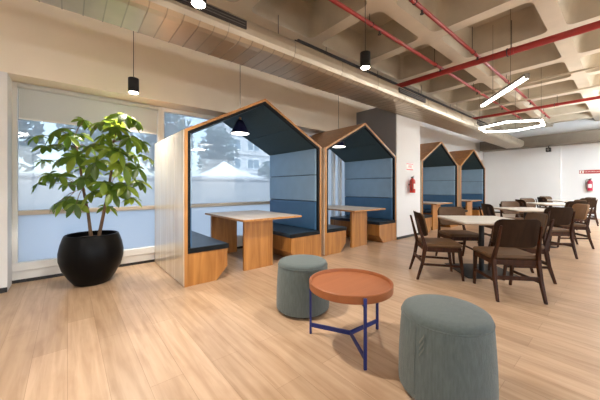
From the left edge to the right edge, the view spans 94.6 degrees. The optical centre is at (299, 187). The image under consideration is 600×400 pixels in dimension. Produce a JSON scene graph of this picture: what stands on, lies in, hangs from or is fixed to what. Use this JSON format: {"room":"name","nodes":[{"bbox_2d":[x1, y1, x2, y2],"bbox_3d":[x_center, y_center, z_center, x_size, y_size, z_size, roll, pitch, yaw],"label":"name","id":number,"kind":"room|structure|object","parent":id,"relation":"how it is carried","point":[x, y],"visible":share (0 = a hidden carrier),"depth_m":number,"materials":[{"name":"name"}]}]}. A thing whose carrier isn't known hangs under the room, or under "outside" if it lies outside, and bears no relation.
{"room":"common room","nodes":[
{"label":"common room","id":0,"kind":"room"},
{"bbox_2d":[0,71,11,291],"bbox_3d":[-4.748,-0.060,2.445,3.070,2.520,0.650,0,0,-40],"label":"wall pier","id":1,"kind":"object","parent":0,"point":[5,81],"visible":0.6,"depth_m":3.17,"materials":[{"name":"white paint"}]},
{"bbox_2d":[0,287,6,292],"bbox_3d":[-4.534,1.173,2.191,3.070,0.055,0.015,0,0,-40],"label":"baseboard","id":2,"kind":"structure","parent":1,"relation":"attached to","point":[2,290],"depth_m":3.15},
{"bbox_2d":[12,241,242,280],"bbox_3d":[-1.218,1.105,5.629,6.430,0.110,0.310,0,0,-40],"label":"trim","id":3,"kind":"structure","parent":0,"point":[39,272],"depth_m":3.68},
{"bbox_2d":[0,0,483,160],"bbox_3d":[1.433,-2.085,7.626,19.200,1.530,0.658,0,0,-40],"label":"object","id":4,"kind":"structure","parent":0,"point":[42,44],"depth_m":4.11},
{"bbox_2d":[12,81,160,271],"bbox_3d":[-2.951,-0.135,4.015,1.712,2.370,0.126,0,0,-40],"label":"window","id":5,"kind":"structure","parent":4,"relation":"attached to","point":[37,235],"depth_m":3.70,"materials":[{"name":"glass"}]},
{"bbox_2d":[17,83,158,134],"bbox_3d":[-2.905,-1.076,3.960,1.600,0.442,0.058,0,0,-40],"label":"roller blind","id":6,"kind":"object","parent":4,"relation":"attached to","point":[41,104],"visible":0.92,"depth_m":3.80,"materials":[{"name":"fabric"}]},
{"bbox_2d":[161,107,269,240],"bbox_3d":[-1.438,-0.135,5.285,2.262,2.370,0.126,0,0,-40],"label":"window","id":7,"kind":"structure","parent":4,"relation":"attached to","point":[200,222],"depth_m":5.07,"materials":[{"name":"glass"}]},
{"bbox_2d":[328,149,333,223],"bbox_3d":[0.750,-0.135,7.111,0.250,2.370,0.130,0,0,-40],"label":"window","id":8,"kind":"structure","parent":4,"relation":"attached to","point":[330,153],"depth_m":7.13,"materials":[{"name":"clear glass"}]},
{"bbox_2d":[334,153,340,215],"bbox_3d":[0.941,-0.135,7.271,0.250,2.370,0.130,0,0,-40],"label":"window","id":9,"kind":"structure","parent":4,"relation":"attached to","point":[337,161],"depth_m":7.29,"materials":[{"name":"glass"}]},
{"bbox_2d":[341,160,345,215],"bbox_3d":[1.139,-0.135,7.437,0.265,2.370,0.130,0,0,-40],"label":"window","id":10,"kind":"structure","parent":4,"relation":"attached to","point":[343,196],"depth_m":7.45,"materials":[{"name":"clear glass"}]},
{"bbox_2d":[0,213,599,399],"bbox_3d":[4.436,1.260,4.048,19.600,0.120,10.100,0,0,-40],"label":"floor","id":11,"kind":"structure","parent":0,"point":[139,333],"depth_m":2.27,"materials":[{"name":"brown wood"}]},
{"bbox_2d":[24,112,153,286],"bbox_3d":[-2.715,0.117,3.533,1.638,2.165,0.713,0,0,2],"label":"potted tree","id":12,"kind":"object","parent":11,"relation":"on","point":[86,258],"visible":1,"depth_m":3.38,"materials":[{"name":"green plant"}]},
{"bbox_2d":[12,246,242,283],"bbox_3d":[-1.160,1.180,5.482,6.330,0.040,0.020,0,0,-40],"label":"baseboard","id":13,"kind":"structure","parent":11,"relation":"on","point":[152,260],"depth_m":3.69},
{"bbox_2d":[155,99,320,286],"bbox_3d":[-0.981,-0.050,4.610,2.297,2.500,1.476,0,0,-40],"label":"booth","id":14,"kind":"object","parent":11,"relation":"on","point":[191,258],"visible":0.89,"depth_m":4.37,"materials":[{"name":"brown wood"}]},
{"bbox_2d":[190,231,225,247],"bbox_3d":[-1.614,0.772,4.063,0.529,0.065,1.440,0,0,-40],"label":"seat cushion","id":15,"kind":"object","parent":14,"relation":"on","point":[198,240],"depth_m":3.72,"materials":[{"name":"blue fabric"}]},
{"bbox_2d":[231,117,249,135],"bbox_3d":[-1.006,-1.775,4.652,0.316,1.750,0.316,0,0,-40],"label":"pendant lamp","id":16,"kind":"object","parent":14,"relation":"hanging from","point":[239,128],"visible":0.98,"depth_m":4.57,"materials":[{"name":"black metal"}]},
{"bbox_2d":[273,223,317,237],"bbox_3d":[-0.364,0.772,5.112,0.634,0.065,1.440,0,0,-40],"label":"seat cushion","id":17,"kind":"object","parent":14,"relation":"on","point":[280,230],"depth_m":4.70,"materials":[{"name":"blue fabric"}]},
{"bbox_2d":[205,210,301,270],"bbox_3d":[-0.821,0.825,4.673,1.048,0.750,1.404,0,0,-40],"label":"table","id":18,"kind":"object","parent":11,"relation":"on","point":[257,224],"visible":0.92,"depth_m":4.23,"materials":[{"name":"brown wood"}]},
{"bbox_2d":[276,254,328,318],"bbox_3d":[0.027,0.953,2.745,0.522,0.494,0.522,0,0,-40],"label":"round ottoman","id":19,"kind":"object","parent":11,"relation":"on","point":[294,271],"visible":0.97,"depth_m":2.53,"materials":[{"name":"grey fabric"}]},
{"bbox_2d":[309,268,393,370],"bbox_3d":[0.397,0.959,2.154,0.656,0.482,0.638,0,0,-40],"label":"tray table","id":20,"kind":"object","parent":11,"relation":"on","point":[350,286],"visible":1,"depth_m":2.10,"materials":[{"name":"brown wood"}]},
{"bbox_2d":[309,268,393,304],"bbox_3d":[0.390,0.749,2.148,0.638,0.062,0.638,0,0,-40],"label":"tray","id":21,"kind":"object","parent":20,"relation":"on","point":[350,286],"depth_m":2.08,"materials":[{"name":"brown wood"}]},
{"bbox_2d":[310,123,395,255],"bbox_3d":[0.846,-0.050,6.143,2.297,2.500,1.476,0,0,-40],"label":"booth","id":22,"kind":"object","parent":11,"relation":"on","point":[370,165],"visible":0.69,"depth_m":6.32,"materials":[{"name":"brown wood"}]},
{"bbox_2d":[328,224,343,228],"bbox_3d":[0.213,0.772,5.596,0.529,0.065,1.440,0,0,-40],"label":"seat cushion","id":23,"kind":"object","parent":22,"relation":"on","point":[329,226],"depth_m":5.13,"materials":[{"name":"blue fabric"}]},
{"bbox_2d":[330,215,391,224],"bbox_3d":[1.463,0.772,6.645,0.634,0.065,1.440,0,0,-40],"label":"seat cushion","id":24,"kind":"object","parent":22,"relation":"on","point":[371,220],"depth_m":6.51,"materials":[{"name":"blue fabric"}]},
{"bbox_2d":[328,205,385,247],"bbox_3d":[1.006,0.825,6.207,1.048,0.750,1.404,0,0,-40],"label":"table","id":25,"kind":"object","parent":11,"relation":"on","point":[358,215],"visible":0.68,"depth_m":5.65,"materials":[{"name":"brown wood"}]},
{"bbox_2d":[409,211,464,280],"bbox_3d":[1.848,0.767,3.792,0.587,0.865,0.490,0,0,10],"label":"dining chair","id":26,"kind":"object","parent":11,"relation":"on","point":[427,244],"visible":1,"depth_m":3.61,"materials":[{"name":"brown wood"}]},
{"bbox_2d":[423,201,451,229],"bbox_3d":[3.695,0.825,8.463,1.048,0.750,1.404,0,0,-40],"label":"table","id":27,"kind":"object","parent":11,"relation":"on","point":[434,205],"visible":0.38,"depth_m":7.86,"materials":[{"name":"brown wood"}]},
{"bbox_2d":[420,141,457,232],"bbox_3d":[3.535,-0.050,8.399,2.297,2.500,1.476,0,0,-40],"label":"booth","id":28,"kind":"object","parent":11,"relation":"on","point":[438,168],"visible":0.36,"depth_m":8.66,"materials":[{"name":"blue fabric"}]},
{"bbox_2d":[398,294,498,399],"bbox_3d":[0.860,0.953,1.643,0.522,0.494,0.522,0,0,-40],"label":"round ottoman","id":29,"kind":"object","parent":11,"relation":"on","point":[448,346],"visible":1,"depth_m":1.45,"materials":[{"name":"grey fabric"}]},
{"bbox_2d":[435,207,478,263],"bbox_3d":[2.602,0.767,4.567,0.490,0.865,0.587,0,0,2],"label":"dining chair","id":30,"kind":"object","parent":11,"relation":"on","point":[464,235],"visible":0.8,"depth_m":4.72,"materials":[{"name":"brown wood"}]},
{"bbox_2d":[449,149,484,215],"bbox_3d":[5.473,-0.050,10.025,2.297,2.500,1.476,0,0,-40],"label":"booth","id":31,"kind":"object","parent":11,"relation":"on","point":[471,171],"visible":0.34,"depth_m":10.20,"materials":[{"name":"brown wood"}]},
{"bbox_2d":[462,199,481,215],"bbox_3d":[5.633,0.825,10.089,1.048,0.750,1.404,0,0,-40],"label":"table","id":32,"kind":"object","parent":11,"relation":"on","point":[468,203],"visible":0.34,"depth_m":9.52,"materials":[{"name":"brown wood"}]},
{"bbox_2d":[437,215,517,278],"bbox_3d":[2.601,0.824,3.971,0.880,0.752,0.880,0,0,5],"label":"dining table","id":33,"kind":"object","parent":11,"relation":"on","point":[481,221],"visible":0.58,"depth_m":3.94,"materials":[{"name":"beige laminate"}]},
{"bbox_2d":[477,203,495,245],"bbox_3d":[4.060,0.767,5.674,0.587,0.865,0.490,0,0,10],"label":"dining chair","id":34,"kind":"object","parent":11,"relation":"on","point":[488,209],"visible":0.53,"depth_m":5.63,"materials":[{"name":"brown wood"}]},
{"bbox_2d":[473,219,547,304],"bbox_3d":[2.340,0.767,3.153,0.490,0.865,0.587,0,0,8],"label":"dining chair","id":35,"kind":"object","parent":11,"relation":"on","point":[508,235],"visible":1,"depth_m":2.95,"materials":[{"name":"brown wood"}]},
{"bbox_2d":[499,201,523,218],"bbox_3d":[5.102,0.767,6.523,0.490,0.865,0.587,0,0,-2],"label":"dining chair","id":36,"kind":"object","parent":11,"relation":"on","point":[503,203],"visible":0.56,"depth_m":6.72,"materials":[{"name":"brown fabric"}]},
{"bbox_2d":[515,199,526,217],"bbox_3d":[6.320,0.767,7.649,0.587,0.865,0.490,0,0,10],"label":"dining chair","id":37,"kind":"object","parent":11,"relation":"on","point":[522,203],"visible":0.25,"depth_m":7.62,"materials":[{"name":"brown wood"}]},
{"bbox_2d":[488,212,556,283],"bbox_3d":[2.943,0.767,3.719,0.587,0.865,0.490,0,0,12],"label":"dining chair","id":38,"kind":"object","parent":11,"relation":"on","point":[543,218],"visible":0.48,"depth_m":3.48,"materials":[{"name":"brown wood"}]},
{"bbox_2d":[494,207,557,247],"bbox_3d":[4.771,0.824,5.857,0.880,0.752,0.880,0,0,5],"label":"dining table","id":39,"kind":"object","parent":11,"relation":"on","point":[525,210],"visible":0.44,"depth_m":5.79,"materials":[{"name":"beige laminate"}]},
{"bbox_2d":[520,198,543,212],"bbox_3d":[7.074,0.767,8.424,0.490,0.865,0.587,0,0,2],"label":"dining chair","id":40,"kind":"object","parent":11,"relation":"on","point":[525,199],"visible":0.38,"depth_m":8.62,"materials":[{"name":"brown fabric"}]},
{"bbox_2d":[536,197,547,208],"bbox_3d":[8.541,0.767,9.512,0.587,0.865,0.490,0,0,10],"label":"dining chair","id":41,"kind":"object","parent":11,"relation":"on","point":[540,199],"visible":0.38,"depth_m":9.50,"materials":[{"name":"brown wood"}]},
{"bbox_2d":[526,202,565,206],"bbox_3d":[7.073,0.824,7.828,0.880,0.752,0.880,0,0,5],"label":"dining table","id":42,"kind":"object","parent":11,"relation":"on","point":[550,204],"visible":0.44,"depth_m":7.71,"materials":[{"name":"beige laminate"}]},
{"bbox_2d":[539,196,552,207],"bbox_3d":[9.295,0.767,10.288,0.490,0.865,0.587,0,0,2],"label":"dining chair","id":43,"kind":"object","parent":11,"relation":"on","point":[547,197],"visible":0.3,"depth_m":10.48,"materials":[{"name":"brown wood"}]},
{"bbox_2d":[542,207,577,258],"bbox_3d":[4.431,0.767,4.933,0.490,0.865,0.587,0,0,5],"label":"dining chair","id":44,"kind":"object","parent":11,"relation":"on","point":[561,215],"visible":0.68,"depth_m":4.71,"materials":[{"name":"brown wood"}]},
{"bbox_2d":[547,200,583,222],"bbox_3d":[9.295,0.824,9.692,0.880,0.752,0.880,0,0,5],"label":"dining table","id":45,"kind":"object","parent":11,"relation":"on","point":[564,201],"visible":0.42,"depth_m":9.47,"materials":[{"name":"beige laminate"}]},
{"bbox_2d":[548,204,594,248],"bbox_3d":[5.495,0.767,5.676,0.587,0.865,0.490,0,0,16],"label":"dining chair","id":46,"kind":"object","parent":11,"relation":"on","point":[581,210],"visible":0.7,"depth_m":5.49,"materials":[{"name":"brown wood"}]},
{"bbox_2d":[565,201,586,236],"bbox_3d":[6.812,0.767,7.010,0.490,0.865,0.587,0,0,8],"label":"dining chair","id":47,"kind":"object","parent":11,"relation":"on","point":[569,203],"visible":0.3,"depth_m":6.78,"materials":[{"name":"brown wood"}]},
{"bbox_2d":[574,199,590,232],"bbox_3d":[7.415,0.767,7.576,0.587,0.865,0.490,0,0,12],"label":"dining chair","id":48,"kind":"object","parent":11,"relation":"on","point":[577,199],"visible":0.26,"depth_m":7.51,"materials":[{"name":"brown wood"}]},
{"bbox_2d":[577,197,598,223],"bbox_3d":[9.636,0.767,9.440,0.587,0.865,0.490,0,0,12],"label":"dining chair","id":49,"kind":"object","parent":11,"relation":"on","point":[592,216],"visible":0.15,"depth_m":9.26,"materials":[{"name":"brown wood"}]},
{"bbox_2d":[580,198,598,225],"bbox_3d":[9.033,0.767,8.874,0.490,0.865,0.587,0,0,8],"label":"dining chair","id":50,"kind":"object","parent":11,"relation":"on","point":[592,202],"visible":0.44,"depth_m":8.63,"materials":[{"name":"brown wood"}]},
{"bbox_2d":[207,0,599,132],"bbox_3d":[4.703,-2.950,3.979,22.720,0.800,13.050,0,0,-40],"label":"ceiling","id":51,"kind":"structure","parent":0,"point":[322,24],"depth_m":5.15,"materials":[{"name":"paint"}]},
{"bbox_2d":[128,31,138,93],"bbox_3d":[-2.274,-1.970,3.784,0.132,1.360,0.132,0,0,-40],"label":"pendant lamp","id":52,"kind":"object","parent":51,"relation":"hanging from","point":[133,82],"visible":1,"depth_m":3.74,"materials":[{"name":"black metal"}]},
{"bbox_2d":[190,0,206,7],"bbox_3d":[-0.871,-2.110,2.376,0.132,1.080,0.132,0,0,-40],"label":"pendant lamp","id":53,"kind":"object","parent":51,"relation":"hanging from","point":[196,3],"visible":1,"depth_m":2.37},
{"bbox_2d":[36,0,523,147],"bbox_3d":[2.168,-2.113,5.872,18.030,0.894,0.620,0,0,-40],"label":"air duct","id":54,"kind":"object","parent":51,"relation":"hanging from","point":[212,30],"visible":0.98,"depth_m":3.52,"materials":[{"name":"metal"}]},
{"bbox_2d":[175,0,246,28],"bbox_3d":[-0.932,-1.845,2.899,0.820,0.090,0.040,0,0,-40],"label":"grille","id":55,"kind":"object","parent":54,"relation":"attached to","point":[210,11],"depth_m":2.93,"materials":[{"name":"grey metal"}]},
{"bbox_2d":[398,87,425,102],"bbox_3d":[2.267,-1.845,5.583,1.050,0.090,0.040,0,0,-40],"label":"grille","id":56,"kind":"object","parent":54,"relation":"attached to","point":[403,92],"depth_m":5.53,"materials":[{"name":"grey metal"}]},
{"bbox_2d":[480,129,599,151],"bbox_3d":[11.354,-1.870,9.416,0.600,0.420,9.030,0,0,-40],"label":"air duct","id":57,"kind":"object","parent":54,"relation":"attached to","point":[586,136],"visible":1,"depth_m":10.75,"materials":[{"name":"beige metal"}]},
{"bbox_2d":[332,96,345,147],"bbox_3d":[0.859,-1.775,6.164,0.316,1.750,0.316,0,0,-40],"label":"pendant lamp","id":58,"kind":"object","parent":51,"relation":"hanging from","point":[341,144],"visible":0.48,"depth_m":6.16,"materials":[{"name":"black metal"}]},
{"bbox_2d":[360,0,369,69],"bbox_3d":[0.847,-2.100,3.596,0.132,1.100,0.132,0,0,-40],"label":"pendant lamp","id":59,"kind":"object","parent":51,"relation":"hanging from","point":[364,55],"visible":1,"depth_m":3.55,"materials":[{"name":"black metal"}]},
{"bbox_2d":[295,39,487,123],"bbox_3d":[3.617,-2.625,7.669,9.600,0.450,0.100,0,0,-40],"label":"cable tray","id":60,"kind":"object","parent":51,"relation":"hanging from","point":[297,40],"visible":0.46,"depth_m":5.84,"materials":[{"name":"metal"}]},
{"bbox_2d":[328,0,521,118],"bbox_3d":[1.942,-2.590,4.841,16.400,0.520,0.073,0,0,-40],"label":"pipe","id":61,"kind":"object","parent":51,"relation":"hanging from","point":[336,2],"visible":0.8,"depth_m":4.63,"materials":[{"name":"red metal"}]},
{"bbox_2d":[409,0,549,118],"bbox_3d":[2.367,-2.590,4.336,16.400,0.520,0.073,0,0,-40],"label":"pipe","id":62,"kind":"object","parent":51,"relation":"hanging from","point":[416,3],"visible":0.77,"depth_m":4.65,"materials":[{"name":"red metal"}]},
{"bbox_2d":[395,20,599,87],"bbox_3d":[4.572,-2.549,3.575,0.143,0.602,8.800,0,0,-40],"label":"pipe","id":63,"kind":"object","parent":51,"relation":"hanging from","point":[592,26],"visible":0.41,"depth_m":4.72,"materials":[{"name":"red metal"}]},
{"bbox_2d":[480,9,529,106],"bbox_3d":[3.325,-2.190,4.578,0.060,1.320,1.421,0,0,11],"label":"pendant lamp","id":64,"kind":"object","parent":51,"relation":"hanging from","point":[525,76],"visible":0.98,"depth_m":4.30,"materials":[{"name":"grey metal"}]},
{"bbox_2d":[481,77,526,106],"bbox_3d":[3.325,-1.546,4.578,0.057,0.032,1.385,0,0,11],"label":"diffuser","id":65,"kind":"object","parent":64,"relation":"attached to","point":[521,79],"depth_m":4.45,"materials":[{"name":"white plastic"}]},
{"bbox_2d":[479,118,544,132],"bbox_3d":[5.373,-2.190,7.054,1.446,1.320,1.316,0,0,-40],"label":"pendant lamp","id":66,"kind":"object","parent":51,"relation":"hanging from","point":[482,128],"visible":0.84,"depth_m":6.95,"materials":[{"name":"grey metal"}]},
{"bbox_2d":[473,96,599,119],"bbox_3d":[8.095,-2.549,6.532,0.104,0.602,8.800,0,0,-40],"label":"pipe","id":67,"kind":"object","parent":51,"relation":"hanging from","point":[595,97],"visible":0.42,"depth_m":7.92,"materials":[{"name":"red metal"}]},
{"bbox_2d":[396,114,419,239],"bbox_3d":[2.149,-0.375,7.318,1.100,3.150,1.550,0,0,-40],"label":"wall column","id":68,"kind":"structure","parent":0,"point":[407,129],"depth_m":6.65,"materials":[{"name":"white paint"}]},
{"bbox_2d":[356,108,395,155],"bbox_3d":[1.844,-0.400,6.814,0.015,3.100,1.130,0,0,-40],"label":"wall panel","id":69,"kind":"object","parent":68,"relation":"attached to","point":[381,122],"depth_m":6.64,"materials":[{"name":"grey paint"}]},
{"bbox_2d":[397,233,419,239],"bbox_3d":[2.650,1.173,6.717,1.115,0.055,0.015,0,0,-40],"label":"baseboard","id":70,"kind":"structure","parent":68,"relation":"attached to","point":[409,235],"depth_m":6.62,"materials":[{"name":"grey"}]},
{"bbox_2d":[406,163,412,170],"bbox_3d":[2.665,-0.500,6.734,0.320,0.170,0.008,0,0,-40],"label":"safety sign","id":71,"kind":"object","parent":68,"relation":"attached to","point":[409,166],"visible":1,"depth_m":6.73,"materials":[{"name":"white plastic"}]},
{"bbox_2d":[409,176,414,192],"bbox_3d":[2.703,-0.076,6.670,0.141,0.412,0.160,0,0,-1],"label":"fire extinguisher","id":72,"kind":"object","parent":68,"relation":"attached to","point":[412,180],"visible":1,"depth_m":6.61,"materials":[{"name":"red metal"}]},
{"bbox_2d":[481,118,599,218],"bbox_3d":[11.818,-0.825,10.341,0.200,4.050,9.850,0,0,-40],"label":"wall","id":73,"kind":"structure","parent":0,"point":[574,158],"depth_m":11.08,"materials":[{"name":"white paint"}]},
{"bbox_2d":[483,146,560,211],"bbox_3d":[9.845,-0.400,12.458,0.100,3.200,2.770,0,0,-40],"label":"wall panel","id":74,"kind":"object","parent":73,"relation":"attached to","point":[510,175],"depth_m":12.32,"materials":[{"name":"white paint"}]},
{"bbox_2d":[585,178,592,190],"bbox_3d":[11.234,-0.115,10.736,0.182,0.490,0.164,0,0,2],"label":"fire extinguisher","id":75,"kind":"object","parent":73,"relation":"attached to","point":[589,187],"visible":1,"depth_m":10.69,"materials":[{"name":"red metal"}]},
{"bbox_2d":[579,170,599,173],"bbox_3d":[11.303,-0.610,10.790,0.012,0.144,0.608,0,0,-40],"label":"safety sign","id":76,"kind":"object","parent":73,"relation":"attached to","point":[580,171],"visible":1,"depth_m":10.82,"materials":[{"name":"red plastic"}]},
{"bbox_3d":[7.617,-0.825,0.256,19.600,4.050,0.200,0,0,-40],"label":"wall","id":77,"kind":"structure","parent":0,"visible":0},
{"bbox_2d":[479,85,599,108],"bbox_3d":[7.747,-2.350,5.391,0.044,0.042,7.500,0,0,-40],"label":"conduit","id":78,"kind":"object","parent":77,"relation":"attached to","point":[595,85],"visible":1,"depth_m":7.13,"materials":[{"name":"beige metal"}]},
{"bbox_2d":[480,65,599,93],"bbox_3d":[6.759,-2.350,4.235,0.044,0.042,7.000,0,0,-40],"label":"conduit","id":79,"kind":"object","parent":77,"relation":"attached to","point":[597,66],"visible":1,"depth_m":5.90,"materials":[{"name":"beige metal"}]},
{"label":"outside","id":80,"kind":"structure","parent":0,"visible":0},
{"bbox_3d":[-19.754,1.600,39.100,100.000,0.200,74.700,0,0,-40],"label":"ground","id":81,"kind":"structure","parent":80,"visible":0},
{"bbox_2d":[19,119,45,171],"bbox_3d":[-10.490,-1.379,9.417,2.771,5.765,2.684,0,0,-40],"label":"street tree","id":82,"kind":"object","parent":81,"relation":"on","point":[29,157],"visible":0.26,"depth_m":9.90,"materials":[{"name":"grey plant"}]},
{"bbox_2d":[54,123,137,174],"bbox_3d":[-8.473,-1.543,11.712,2.987,6.094,3.056,0,0,-40],"label":"street tree","id":83,"kind":"object","parent":81,"relation":"on","point":[97,133],"visible":0.12,"depth_m":11.10,"materials":[{"name":"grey plant"}]},
{"bbox_2d":[19,173,269,210],"bbox_3d":[-2.379,0.575,10.614,38.000,1.850,0.280,0,0,-40],"label":"wall","id":84,"kind":"structure","parent":81,"relation":"on","point":[204,190],"depth_m":8.61,"materials":[{"name":"white paint"}]},
{"bbox_2d":[136,113,194,175],"bbox_3d":[-6.921,-1.534,14.421,2.808,6.076,2.905,0,0,-40],"label":"street tree","id":85,"kind":"object","parent":81,"relation":"on","point":[177,126],"visible":0.17,"depth_m":13.98,"materials":[{"name":"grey plant"}]},
{"bbox_2d":[196,125,238,173],"bbox_3d":[-5.418,-1.322,18.299,2.840,5.652,2.835,0,0,-40],"label":"street tree","id":86,"kind":"object","parent":81,"relation":"on","point":[215,159],"visible":0.67,"depth_m":17.84,"materials":[{"name":"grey plant"}]},
{"bbox_2d":[191,161,262,178],"bbox_3d":[-3.664,0.125,13.374,2.720,2.750,2.720,0,0,-40],"label":"canopy tent","id":87,"kind":"object","parent":81,"relation":"on","point":[223,170],"visible":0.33,"depth_m":12.74,"materials":[{"name":"white fabric"}]},
{"bbox_2d":[209,122,310,178],"bbox_3d":[-4.393,-8.000,52.218,24.000,19.000,6.350,0,0,-40],"label":"apartment building","id":88,"kind":"structure","parent":81,"relation":"on","point":[250,155],"depth_m":44.92,"materials":[{"name":"white concrete"}]},
{"bbox_2d":[257,159,269,178],"bbox_3d":[-2.022,-0.545,23.638,3.318,4.101,3.245,0,0,-40],"label":"street tree","id":89,"kind":"object","parent":81,"relation":"on","point":[265,171],"visible":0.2,"depth_m":23.07,"materials":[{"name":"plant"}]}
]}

